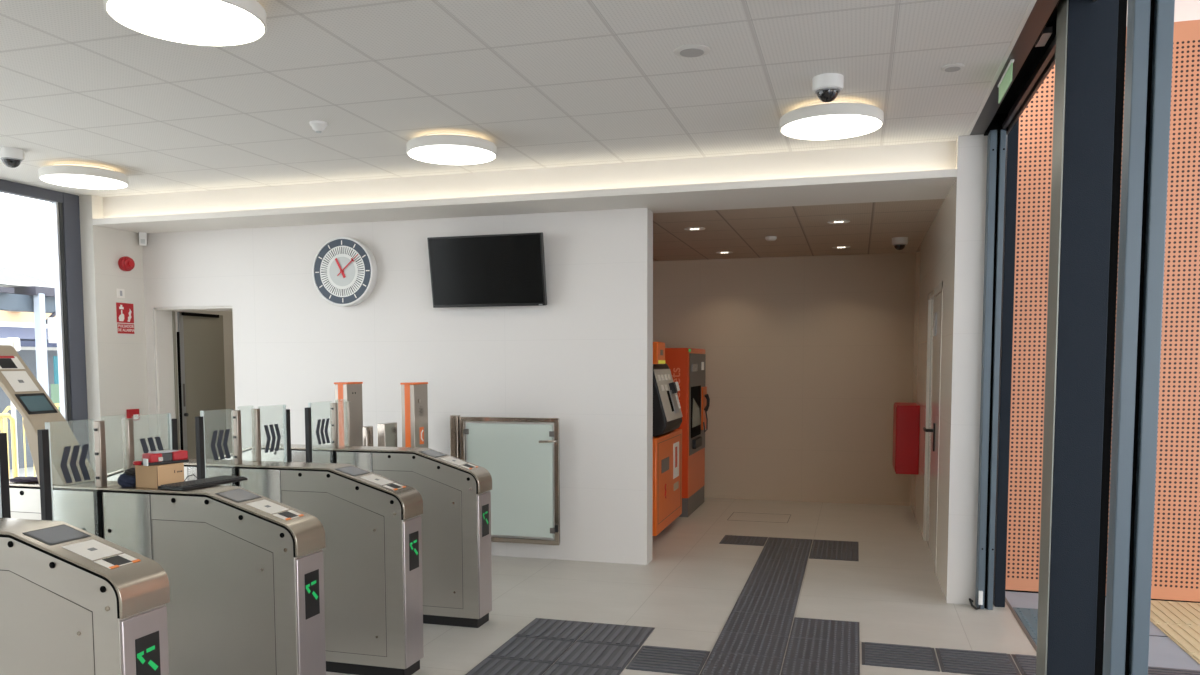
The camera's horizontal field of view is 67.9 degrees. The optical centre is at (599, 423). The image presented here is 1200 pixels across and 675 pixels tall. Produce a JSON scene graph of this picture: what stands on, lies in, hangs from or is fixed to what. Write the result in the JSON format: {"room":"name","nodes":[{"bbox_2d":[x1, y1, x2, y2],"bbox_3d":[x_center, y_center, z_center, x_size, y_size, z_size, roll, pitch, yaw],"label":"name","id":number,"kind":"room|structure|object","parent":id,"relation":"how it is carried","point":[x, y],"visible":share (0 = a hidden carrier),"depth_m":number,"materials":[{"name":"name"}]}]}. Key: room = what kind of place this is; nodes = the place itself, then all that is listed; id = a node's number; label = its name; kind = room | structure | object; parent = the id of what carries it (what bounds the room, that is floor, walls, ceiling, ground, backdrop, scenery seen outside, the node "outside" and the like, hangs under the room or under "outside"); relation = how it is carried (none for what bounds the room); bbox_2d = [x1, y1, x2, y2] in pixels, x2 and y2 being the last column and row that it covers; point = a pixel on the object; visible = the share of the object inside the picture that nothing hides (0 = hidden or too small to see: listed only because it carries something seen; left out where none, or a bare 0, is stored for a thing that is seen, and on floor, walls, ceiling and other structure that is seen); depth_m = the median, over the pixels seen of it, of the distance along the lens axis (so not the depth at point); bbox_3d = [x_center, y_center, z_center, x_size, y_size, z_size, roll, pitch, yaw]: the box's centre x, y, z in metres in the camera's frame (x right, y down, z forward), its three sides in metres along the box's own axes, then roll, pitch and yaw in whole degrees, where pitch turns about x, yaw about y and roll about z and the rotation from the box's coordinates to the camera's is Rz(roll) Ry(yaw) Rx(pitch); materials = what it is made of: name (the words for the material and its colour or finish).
{"room":"railway station","nodes":[
{"label":"railway station","id":0,"kind":"room"},
{"bbox_2d":[79,195,234,473],"bbox_3d":[-4.163,-0.513,8.858,0.136,3.074,2.155,1,4,16],"label":"wall","id":1,"kind":"structure","parent":0,"point":[116,363],"depth_m":7.96,"materials":[{"name":"paint"}]},
{"bbox_2d":[0,179,89,462],"bbox_3d":[-5.462,-0.230,4.737,0.080,3.074,6.903,1,4,16],"label":"window","id":2,"kind":"structure","parent":1,"relation":"in","point":[65,212],"depth_m":7.67,"materials":[{"name":"grey paint"}]},
{"bbox_2d":[117,289,124,297],"bbox_3d":[-4.318,-1.169,8.024,0.005,0.080,0.085,1,4,16],"label":"notice","id":3,"kind":"object","parent":1,"relation":"attached to","point":[120,292],"visible":1,"depth_m":8.02,"materials":[{"name":"white plastic"}]},
{"bbox_2d":[116,302,134,333],"bbox_3d":[-4.305,-0.950,8.081,0.004,0.275,0.198,1,4,16],"label":"sign","id":4,"kind":"object","parent":1,"relation":"attached to","point":[124,311],"visible":1,"depth_m":8.08,"materials":[{"name":"red plastic"}]},
{"bbox_2d":[118,256,134,270],"bbox_3d":[-4.264,-1.438,8.039,0.090,0.132,0.132,1,4,16],"label":"fire alarm","id":5,"kind":"object","parent":1,"relation":"attached to","point":[126,263],"visible":1,"depth_m":8.00,"materials":[{"name":"red plastic"}]},
{"bbox_2d":[128,260,133,266],"bbox_3d":[-4.227,-1.437,8.029,0.012,0.060,0.060,1,4,16],"label":"grille","id":6,"kind":"object","parent":5,"relation":"attached to","point":[130,262],"depth_m":8.02,"materials":[{"name":"red plastic"}]},
{"bbox_2d":[126,409,139,420],"bbox_3d":[-4.281,-0.076,8.166,0.032,0.105,0.125,1,4,16],"label":"fire alarm call point","id":7,"kind":"object","parent":1,"relation":"attached to","point":[131,413],"visible":0.81,"depth_m":8.15,"materials":[{"name":"red plastic"}]},
{"bbox_2d":[139,232,146,245],"bbox_3d":[-4.215,-1.695,8.212,0.064,0.124,0.105,-2,4,-26],"label":"sensor","id":8,"kind":"object","parent":1,"relation":"attached to","point":[142,235],"visible":1,"depth_m":8.17,"materials":[{"name":"white plastic"}]},
{"bbox_2d":[142,208,652,564],"bbox_3d":[-1.907,-0.317,7.781,4.800,2.817,0.200,1,4,16],"label":"wall","id":9,"kind":"structure","parent":0,"point":[583,358],"depth_m":7.42,"materials":[{"name":"paint"}]},
{"bbox_2d":[154,306,231,458],"bbox_3d":[-3.619,-0.033,8.693,0.913,2.135,0.924,1,4,16],"label":"door","id":10,"kind":"structure","parent":9,"relation":"in","point":[190,369],"depth_m":8.70,"materials":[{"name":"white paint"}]},
{"bbox_2d":[312,237,376,305],"bbox_3d":[-2.191,-1.297,7.639,0.584,0.584,0.100,1,4,16],"label":"wall clock","id":11,"kind":"object","parent":9,"relation":"attached to","point":[344,271],"visible":1,"depth_m":7.60,"materials":[{"name":"white plastic"}]},
{"bbox_2d":[427,232,546,307],"bbox_3d":[-0.905,-1.230,7.222,0.984,0.570,0.200,1,4,16],"label":"television","id":12,"kind":"object","parent":9,"relation":"attached to","point":[495,270],"visible":1,"depth_m":7.16,"materials":[{"name":"black plastic"}]},
{"bbox_2d":[0,0,1030,196],"bbox_3d":[-2.325,-1.659,2.251,7.335,0.100,9.650,1,4,16],"label":"ceiling","id":13,"kind":"structure","parent":0,"point":[549,83],"depth_m":4.66,"materials":[{"name":"tile"}]},
{"bbox_2d":[0,147,24,167],"bbox_3d":[-4.017,-1.804,6.076,0.156,0.122,0.156,1,4,16],"label":"dome camera","id":14,"kind":"object","parent":13,"relation":"attached to","point":[11,157],"visible":1,"depth_m":6.03,"materials":[{"name":"white plastic"}]},
{"bbox_2d":[38,162,128,189],"bbox_3d":[-3.851,-1.851,6.651,0.584,0.107,0.584,1,4,16],"label":"ceiling lamp","id":15,"kind":"object","parent":13,"relation":"attached to","point":[68,174],"visible":1,"depth_m":6.51,"materials":[{"name":"white"}]},
{"bbox_2d":[40,174,126,188],"bbox_3d":[-3.851,-1.802,6.654,0.562,0.008,0.562,1,4,16],"label":"diffuser","id":16,"kind":"object","parent":15,"relation":"attached to","point":[84,181],"depth_m":6.62,"materials":[{"name":"white plastic"}]},
{"bbox_2d":[103,0,266,46],"bbox_3d":[-1.631,-1.644,3.522,0.584,0.107,0.584,1,4,16],"label":"ceiling lamp","id":17,"kind":"object","parent":13,"relation":"attached to","point":[218,23],"visible":1,"depth_m":3.52,"materials":[{"name":"white plastic"}]},
{"bbox_2d":[309,120,326,132],"bbox_3d":[-1.710,-1.795,5.412,0.104,0.060,0.104,1,4,16],"label":"smoke detector","id":18,"kind":"object","parent":13,"relation":"attached to","point":[318,126],"visible":1,"depth_m":5.38,"materials":[{"name":"white plastic"}]},
{"bbox_2d":[406,131,496,164],"bbox_3d":[-0.968,-1.802,5.824,0.584,0.107,0.584,1,4,16],"label":"ceiling lamp","id":19,"kind":"object","parent":13,"relation":"attached to","point":[444,147],"visible":1,"depth_m":5.68,"materials":[{"name":"white plastic"}]},
{"bbox_2d":[408,145,494,164],"bbox_3d":[-0.968,-1.752,5.827,0.562,0.008,0.562,1,4,16],"label":"diffuser","id":20,"kind":"object","parent":19,"relation":"attached to","point":[435,154],"depth_m":5.79,"materials":[{"name":"white plastic"}]},
{"bbox_2d":[674,44,709,57],"bbox_3d":[0.430,-1.740,4.173,0.170,0.012,0.170,1,4,16],"label":"ceiling speaker","id":21,"kind":"object","parent":13,"relation":"attached to","point":[689,50],"visible":1,"depth_m":4.15,"materials":[{"name":"white plastic"}]},
{"bbox_2d":[680,48,703,56],"bbox_3d":[0.430,-1.736,4.174,0.112,0.004,0.112,3,5,38],"label":"speaker grille","id":22,"kind":"object","parent":21,"relation":"attached to","point":[684,52],"depth_m":4.17,"materials":[{"name":"grey"}]},
{"bbox_2d":[812,73,843,102],"bbox_3d":[1.173,-1.715,4.587,0.156,0.122,0.156,1,4,16],"label":"dome camera","id":23,"kind":"object","parent":13,"relation":"attached to","point":[827,86],"visible":1,"depth_m":4.54,"materials":[{"name":"white plastic"}]},
{"bbox_2d":[779,100,883,139],"bbox_3d":[1.339,-1.762,5.162,0.584,0.107,0.584,1,4,16],"label":"ceiling lamp","id":24,"kind":"object","parent":13,"relation":"attached to","point":[836,119],"visible":1,"depth_m":5.03,"materials":[{"name":"white plastic"}]},
{"bbox_2d":[781,114,881,139],"bbox_3d":[1.339,-1.713,5.165,0.562,0.008,0.562,1,4,16],"label":"diffuser","id":25,"kind":"object","parent":24,"relation":"attached to","point":[798,126],"depth_m":5.12,"materials":[{"name":"white plastic"}]},
{"bbox_2d":[941,63,964,71],"bbox_3d":[1.750,-1.760,4.418,0.110,0.012,0.110,1,4,16],"label":"ceiling speaker","id":26,"kind":"object","parent":13,"relation":"attached to","point":[954,67],"visible":1,"depth_m":4.40,"materials":[{"name":"white plastic"}]},
{"bbox_2d":[945,67,960,71],"bbox_3d":[1.750,-1.755,4.418,0.072,0.004,0.072,1,4,12],"label":"speaker grille","id":27,"kind":"object","parent":26,"relation":"attached to","point":[947,69],"depth_m":4.42,"materials":[{"name":"grey"}]},
{"bbox_2d":[92,141,956,232],"bbox_3d":[-0.925,-1.816,7.140,6.992,0.257,0.820,1,4,16],"label":"cove","id":28,"kind":"structure","parent":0,"point":[916,171],"depth_m":6.68,"materials":[{"name":"white paint"}]},
{"bbox_2d":[326,498,1036,674],"bbox_3d":[-1.723,1.378,4.502,7.750,0.120,13.900,1,4,16],"label":"floor","id":29,"kind":"structure","parent":0,"point":[692,583],"depth_m":6.31,"materials":[{"name":"tile"}]},
{"bbox_2d":[0,345,94,484],"bbox_3d":[-2.577,-0.046,4.069,0.497,0.625,0.184,1,4,16],"label":"gate","id":30,"kind":"object","parent":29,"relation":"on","point":[36,408],"visible":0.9,"depth_m":4.05,"materials":[{"name":"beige metal"}]},
{"bbox_2d":[0,433,169,674],"bbox_3d":[-2.421,0.717,3.138,2.022,1.386,0.745,1,4,16],"label":"gate","id":31,"kind":"object","parent":29,"relation":"on","point":[74,600],"visible":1,"depth_m":2.85,"materials":[{"name":"metal"}]},
{"bbox_2d":[9,413,325,674],"bbox_3d":[-2.172,0.658,4.001,2.022,1.386,0.745,1,4,16],"label":"gate","id":32,"kind":"object","parent":29,"relation":"on","point":[244,568],"visible":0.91,"depth_m":3.75,"materials":[{"name":"silver metal"}]},
{"bbox_2d":[9,477,37,482],"bbox_3d":[-2.608,0.257,4.075,0.180,0.021,0.137,1,4,16],"label":"glove","id":33,"kind":"object","parent":32,"relation":"on","point":[16,479],"visible":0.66,"depth_m":4.04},
{"bbox_2d":[117,468,135,486],"bbox_3d":[-2.063,0.237,3.902,0.094,0.080,0.080,-3,5,-33],"label":"pouch","id":34,"kind":"object","parent":32,"relation":"on","point":[128,478],"visible":0.84,"depth_m":3.87,"materials":[{"name":"blue fabric"}]},
{"bbox_2d":[133,461,183,488],"bbox_3d":[-1.935,0.218,3.914,0.141,0.116,0.180,1,4,16],"label":"cardboard box","id":35,"kind":"object","parent":32,"relation":"on","point":[154,476],"depth_m":3.85,"materials":[{"name":"brown cardboard"}]},
{"bbox_2d":[141,450,188,465],"bbox_3d":[-1.910,0.150,3.906,0.074,0.056,0.190,2,5,34],"label":"toolbox","id":36,"kind":"object","parent":35,"relation":"on","point":[151,458],"visible":1,"depth_m":3.88,"materials":[{"name":"red plastic"}]},
{"bbox_2d":[158,474,247,490],"bbox_3d":[-1.780,0.254,3.959,0.198,0.036,0.370,1,4,22],"label":"keyboard","id":37,"kind":"object","parent":32,"relation":"on","point":[224,479],"visible":1,"depth_m":3.90,"materials":[{"name":"black plastic"}]},
{"bbox_2d":[107,405,423,674],"bbox_3d":[-1.925,0.599,4.859,2.022,1.386,0.745,1,4,16],"label":"gate","id":38,"kind":"object","parent":29,"relation":"on","point":[371,522],"visible":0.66,"depth_m":4.59,"materials":[{"name":"silver metal"}]},
{"bbox_2d":[334,382,362,445],"bbox_3d":[-1.951,0.415,6.963,0.114,1.469,0.226,1,4,16],"label":"intercom totem","id":39,"kind":"object","parent":29,"relation":"on","point":[344,391],"visible":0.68,"depth_m":6.87,"materials":[{"name":"silver metal"}]},
{"bbox_2d":[218,399,491,627],"bbox_3d":[-1.707,0.547,5.614,2.022,1.386,0.476,1,4,16],"label":"gate","id":40,"kind":"object","parent":29,"relation":"on","point":[455,492],"visible":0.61,"depth_m":5.46,"materials":[{"name":"silver metal"}]},
{"bbox_2d":[362,426,372,445],"bbox_3d":[-1.778,0.589,6.862,0.040,1.135,0.100,1,4,16],"label":"bollard","id":41,"kind":"object","parent":29,"relation":"on","point":[367,431],"visible":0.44,"depth_m":6.79,"materials":[{"name":"silver metal"}]},
{"bbox_2d":[377,422,396,446],"bbox_3d":[-1.629,0.576,6.866,0.063,1.158,0.190,1,4,16],"label":"bollard","id":42,"kind":"object","parent":29,"relation":"on","point":[387,432],"visible":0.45,"depth_m":6.77,"materials":[{"name":"silver metal"}]},
{"bbox_2d":[400,382,427,447],"bbox_3d":[-1.404,0.424,6.806,0.119,1.469,0.226,1,4,16],"label":"intercom totem","id":43,"kind":"object","parent":29,"relation":"on","point":[414,395],"visible":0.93,"depth_m":6.68,"materials":[{"name":"silver metal"}]},
{"bbox_2d":[450,415,559,544],"bbox_3d":[-0.783,0.533,7.272,0.931,1.185,0.092,1,4,16],"label":"gate","id":44,"kind":"object","parent":29,"relation":"on","point":[518,458],"visible":0.76,"depth_m":7.26,"materials":[{"name":"silver metal"}]},
{"bbox_2d":[652,342,682,535],"bbox_3d":[0.343,0.142,8.463,0.796,1.800,1.200,1,4,16],"label":"ticket machine","id":45,"kind":"object","parent":29,"relation":"on","point":[667,414],"visible":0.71,"depth_m":8.15,"materials":[{"name":"orange metal"}]},
{"bbox_2d":[673,441,678,478],"bbox_3d":[0.741,0.358,8.655,0.002,0.340,0.280,1,4,16],"label":"poster","id":46,"kind":"object","parent":45,"relation":"attached to","point":[675,443],"depth_m":8.64,"materials":[{"name":"white paper"}]},
{"bbox_2d":[675,447,676,467],"bbox_3d":[0.739,0.329,8.643,0.001,0.200,0.100,1,4,16],"label":"print","id":47,"kind":"object","parent":45,"relation":"attached to","point":[675,447],"depth_m":8.63,"materials":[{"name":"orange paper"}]},
{"bbox_2d":[665,348,709,516],"bbox_3d":[0.741,0.064,9.843,0.838,1.765,1.083,1,4,16],"label":"ticket machine","id":48,"kind":"object","parent":29,"relation":"on","point":[687,366],"visible":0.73,"depth_m":9.40,"materials":[{"name":"orange metal"}]},
{"bbox_2d":[692,437,701,448],"bbox_3d":[1.051,0.212,9.620,0.038,0.100,0.400,1,4,16],"label":"tray","id":49,"kind":"object","parent":48,"relation":"on","point":[696,441],"depth_m":9.52,"materials":[{"name":"black plastic"}]},
{"bbox_2d":[465,535,1035,674],"bbox_3d":[1.249,1.195,6.130,2.906,0.010,4.198,1,4,16],"label":"tactile paving","id":50,"kind":"structure","parent":29,"relation":"on","point":[648,658],"depth_m":5.03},
{"bbox_2d":[727,512,790,522],"bbox_3d":[1.666,0.983,9.290,0.610,0.002,0.506,1,4,16],"label":"trim","id":51,"kind":"structure","parent":29,"relation":"on","point":[733,512],"depth_m":9.25,"materials":[{"name":"grey metal"}]},
{"bbox_2d":[1005,597,1036,651],"bbox_3d":[1.451,1.521,1.522,0.020,0.023,9.920,1,4,16],"label":"trim","id":52,"kind":"structure","parent":29,"relation":"on","point":[1006,600],"depth_m":5.46,"materials":[{"name":"grey metal"}]},
{"bbox_2d":[1094,0,1126,674],"bbox_3d":[2.124,-0.344,3.745,0.035,3.400,0.160,1,4,16],"label":"trim","id":53,"kind":"structure","parent":29,"relation":"on","point":[1122,11],"depth_m":3.67,"materials":[{"name":"black metal"}]},
{"bbox_2d":[653,252,915,502],"bbox_3d":[1.870,-0.637,10.467,3.800,3.074,0.150,1,4,16],"label":"wall","id":54,"kind":"structure","parent":0,"point":[809,359],"depth_m":10.28,"materials":[{"name":"paint"}]},
{"bbox_2d":[704,495,909,505],"bbox_3d":[1.807,0.886,10.506,3.508,0.030,0.012,1,4,16],"label":"baseboard","id":55,"kind":"structure","parent":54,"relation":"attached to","point":[705,496],"depth_m":10.32,"materials":[{"name":"tile"}]},
{"bbox_2d":[653,199,943,260],"bbox_3d":[1.282,-1.853,8.692,3.608,0.100,3.420,1,4,16],"label":"ceiling","id":56,"kind":"structure","parent":0,"point":[871,228],"depth_m":8.22,"materials":[{"name":"tile"}]},
{"bbox_2d":[684,227,704,230],"bbox_3d":[0.857,-1.755,8.055,0.190,0.006,0.190,1,4,16],"label":"recessed light","id":57,"kind":"object","parent":56,"relation":"attached to","point":[689,228],"visible":1,"depth_m":8.03,"materials":[{"name":"white plastic"}]},
{"bbox_2d":[716,251,732,253],"bbox_3d":[1.369,-1.874,9.790,0.190,0.006,0.190,1,4,16],"label":"recessed light","id":58,"kind":"object","parent":56,"relation":"attached to","point":[720,252],"visible":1,"depth_m":9.79,"materials":[{"name":"white plastic"}]},
{"bbox_2d":[765,236,776,240],"bbox_3d":[1.650,-1.777,8.594,0.110,0.040,0.110,1,4,16],"label":"smoke detector","id":59,"kind":"object","parent":56,"relation":"attached to","point":[768,238],"visible":1,"depth_m":8.55,"materials":[{"name":"white plastic"}]},
{"bbox_2d":[827,220,849,223],"bbox_3d":[2.055,-1.732,7.666,0.190,0.006,0.190,1,4,16],"label":"recessed light","id":60,"kind":"object","parent":56,"relation":"attached to","point":[832,221],"visible":1,"depth_m":7.65,"materials":[{"name":"white plastic"}]},
{"bbox_2d":[832,246,850,248],"bbox_3d":[2.538,-1.848,9.366,0.190,0.006,0.190,1,4,16],"label":"recessed light","id":61,"kind":"object","parent":56,"relation":"attached to","point":[835,247],"visible":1,"depth_m":9.36,"materials":[{"name":"white plastic"}]},
{"bbox_2d":[892,237,907,249],"bbox_3d":[2.924,-1.746,8.685,0.150,0.120,0.150,1,4,16],"label":"dome camera","id":62,"kind":"object","parent":56,"relation":"attached to","point":[899,243],"visible":1,"depth_m":8.63,"materials":[{"name":"white plastic"}]},
{"bbox_2d":[910,138,957,601],"bbox_3d":[2.993,-0.463,7.877,0.176,3.074,4.220,1,4,16],"label":"wall","id":63,"kind":"structure","parent":0,"point":[935,255],"depth_m":6.65,"materials":[{"name":"paint"}]},
{"bbox_2d":[892,402,919,474],"bbox_3d":[3.143,0.145,9.158,0.222,0.685,0.680,1,4,16],"label":"cabinet","id":64,"kind":"object","parent":63,"relation":"attached to","point":[906,416],"visible":1,"depth_m":8.84,"materials":[{"name":"red metal"}]},
{"bbox_2d":[923,281,942,573],"bbox_3d":[2.765,0.002,7.370,0.166,2.215,1.380,1,4,16],"label":"door","id":65,"kind":"structure","parent":63,"relation":"in","point":[934,323],"depth_m":7.51,"materials":[{"name":"silver metal"}]},
{"bbox_2d":[947,134,987,604],"bbox_3d":[2.409,-0.324,5.850,0.178,3.074,0.008,1,4,16],"label":"wall","id":66,"kind":"structure","parent":63,"relation":"attached to","point":[972,149],"depth_m":5.84,"materials":[{"name":"paint"}]},
{"bbox_2d":[966,0,1036,135],"bbox_3d":[1.064,-1.554,1.203,0.020,0.024,9.500,1,4,16],"label":"trim","id":67,"kind":"structure","parent":63,"relation":"attached to","point":[1032,3],"depth_m":4.30,"materials":[{"name":"white metal"}]},
{"bbox_2d":[970,0,1174,674],"bbox_3d":[1.233,-0.263,1.306,0.291,3.574,9.620,1,4,16],"label":"door frame","id":68,"kind":"structure","parent":63,"relation":"in","point":[1150,23],"depth_m":2.78,"materials":[{"name":"blue"}]},
{"bbox_2d":[969,591,982,609],"bbox_3d":[2.463,1.151,5.848,0.057,0.120,0.126,-1,4,-6],"label":"junction box","id":69,"kind":"object","parent":68,"relation":"attached to","point":[980,593],"visible":1,"depth_m":5.79,"materials":[{"name":"white plastic"}]},
{"bbox_2d":[998,59,1013,103],"bbox_3d":[2.051,-1.723,4.506,0.016,0.099,0.420,1,4,16],"label":"exit sign","id":70,"kind":"object","parent":68,"relation":"attached to","point":[1006,79],"visible":1,"depth_m":4.47,"materials":[{"name":"green plastic"}]},
{"bbox_2d":[1036,0,1118,674],"bbox_3d":[2.016,-0.346,3.776,0.188,3.400,0.200,1,4,16],"label":"door frame","id":71,"kind":"structure","parent":63,"relation":"attached to","point":[1092,31],"depth_m":3.69,"materials":[{"name":"black paint"}]},
{"bbox_2d":[1126,0,1199,26],"bbox_3d":[4.229,-2.452,0.178,6.050,0.120,21.000,1,4,16],"label":"ceiling","id":72,"kind":"structure","parent":0,"point":[1185,10],"depth_m":6.02,"materials":[{"name":"white paint"}]},
{"label":"outside","id":73,"kind":"structure","parent":0,"visible":0},
{"bbox_2d":[10,467,36,478],"bbox_3d":[-27.856,0.325,23.692,53.400,0.100,90.000,1,4,16],"label":"ground","id":74,"kind":"structure","parent":73,"point":[30,470],"depth_m":14.93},
{"bbox_2d":[0,413,17,477],"bbox_3d":[-5.967,0.627,7.889,0.614,1.345,1.794,1,4,16],"label":"crowd barrier","id":75,"kind":"object","parent":74,"relation":"on","point":[2,415],"visible":0.37,"depth_m":8.69,"materials":[{"name":"yellow metal"}]},
{"bbox_2d":[0,338,19,476],"bbox_3d":[-5.985,0.232,8.274,0.140,2.075,1.330,1,4,16],"label":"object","id":76,"kind":"object","parent":74,"relation":"on","point":[14,342],"visible":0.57,"depth_m":8.79,"materials":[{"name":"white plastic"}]},
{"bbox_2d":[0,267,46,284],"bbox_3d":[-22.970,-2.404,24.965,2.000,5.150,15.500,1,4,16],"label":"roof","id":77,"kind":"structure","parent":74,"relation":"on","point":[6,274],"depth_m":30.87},
{"bbox_2d":[0,281,55,395],"bbox_3d":[-6.987,-0.460,13.662,3.020,2.730,9.600,1,4,16],"label":"canopy","id":78,"kind":"object","parent":74,"relation":"on","point":[22,297],"visible":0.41,"depth_m":10.21,"materials":[{"name":"white metal"}]},
{"bbox_2d":[47,318,56,342],"bbox_3d":[-6.350,-1.069,10.433,0.045,0.320,0.240,1,4,16],"label":"notice board","id":79,"kind":"object","parent":78,"relation":"attached to","point":[51,322],"visible":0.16,"depth_m":10.36,"materials":[{"name":"white"}]},
{"bbox_2d":[0,310,57,469],"bbox_3d":[-10.572,-0.970,19.666,4.800,2.950,16.000,1,4,16],"label":"building","id":80,"kind":"structure","parent":74,"relation":"on","point":[13,324],"depth_m":15.47,"materials":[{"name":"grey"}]},
{"bbox_2d":[2,403,59,478],"bbox_3d":[-6.737,0.403,11.355,0.614,1.325,1.844,1,4,16],"label":"crowd barrier","id":81,"kind":"object","parent":74,"relation":"on","point":[5,425],"visible":0.06,"depth_m":10.50,"materials":[{"name":"yellow"}]},
{"bbox_2d":[51,356,59,410],"bbox_3d":[-7.200,0.064,11.935,0.020,1.920,0.300,1,4,16],"label":"banner","id":82,"kind":"object","parent":74,"relation":"on","point":[55,398],"visible":0.25,"depth_m":11.81,"materials":[{"name":"teal paint"}]},
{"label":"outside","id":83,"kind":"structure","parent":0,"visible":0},
{"bbox_2d":[1005,591,1199,669],"bbox_3d":[7.356,1.516,2.156,11.000,0.119,20.000,1,4,16],"label":"ground","id":84,"kind":"structure","parent":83,"point":[1164,652],"depth_m":5.04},
{"bbox_2d":[1013,607,1037,638],"bbox_3d":[2.805,1.237,5.477,0.384,0.008,0.686,1,4,16],"label":"slab","id":85,"kind":"object","parent":84,"relation":"on","point":[1028,617],"visible":0.18,"depth_m":5.60,"materials":[{"name":"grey tile"}]},
{"bbox_2d":[1005,590,1199,602],"bbox_3d":[8.121,1.318,4.812,11.000,0.112,0.058,1,4,16],"label":"trim","id":86,"kind":"structure","parent":84,"relation":"on","point":[1005,590],"depth_m":6.03,"materials":[{"name":"black"}]},
{"bbox_2d":[1005,65,1054,591],"bbox_3d":[3.053,-0.718,6.111,0.615,3.798,0.030,1,4,16],"label":"perforated panel","id":87,"kind":"object","parent":86,"relation":"on","point":[1035,141],"visible":0.21,"depth_m":6.13,"materials":[{"name":"orange metal"}]},
{"bbox_2d":[1106,20,1199,601],"bbox_3d":[3.940,-0.703,5.856,1.220,3.798,0.030,1,4,16],"label":"perforated panel","id":88,"kind":"object","parent":86,"relation":"on","point":[1176,535],"visible":0.38,"depth_m":5.89,"materials":[{"name":"orange metal"}]},
{"bbox_2d":[1148,666,1199,674],"bbox_3d":[2.930,1.302,4.499,0.369,0.010,0.391,1,4,16],"label":"slab","id":89,"kind":"object","parent":84,"relation":"on","point":[1151,670],"visible":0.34,"depth_m":4.62,"materials":[{"name":"grey tile"}]},
{"bbox_2d":[1150,600,1199,625],"bbox_3d":[3.880,1.220,5.672,0.796,0.009,0.596,1,4,16],"label":"slab","id":90,"kind":"object","parent":84,"relation":"on","point":[1161,612],"visible":0.78,"depth_m":5.70,"materials":[{"name":"beige wood"}]},
{"bbox_2d":[1154,623,1199,654],"bbox_3d":[3.714,1.260,5.097,0.796,0.009,0.596,1,4,16],"label":"slab","id":91,"kind":"object","parent":84,"relation":"on","point":[1187,638],"visible":1,"depth_m":5.23,"materials":[{"name":"yellow tile"}]},
{"bbox_2d":[1188,654,1199,663],"bbox_3d":[3.549,1.300,4.521,0.796,0.009,0.596,1,4,16],"label":"slab","id":92,"kind":"object","parent":84,"relation":"on","point":[1195,657],"visible":1,"depth_m":4.86,"materials":[{"name":"beige wood"}]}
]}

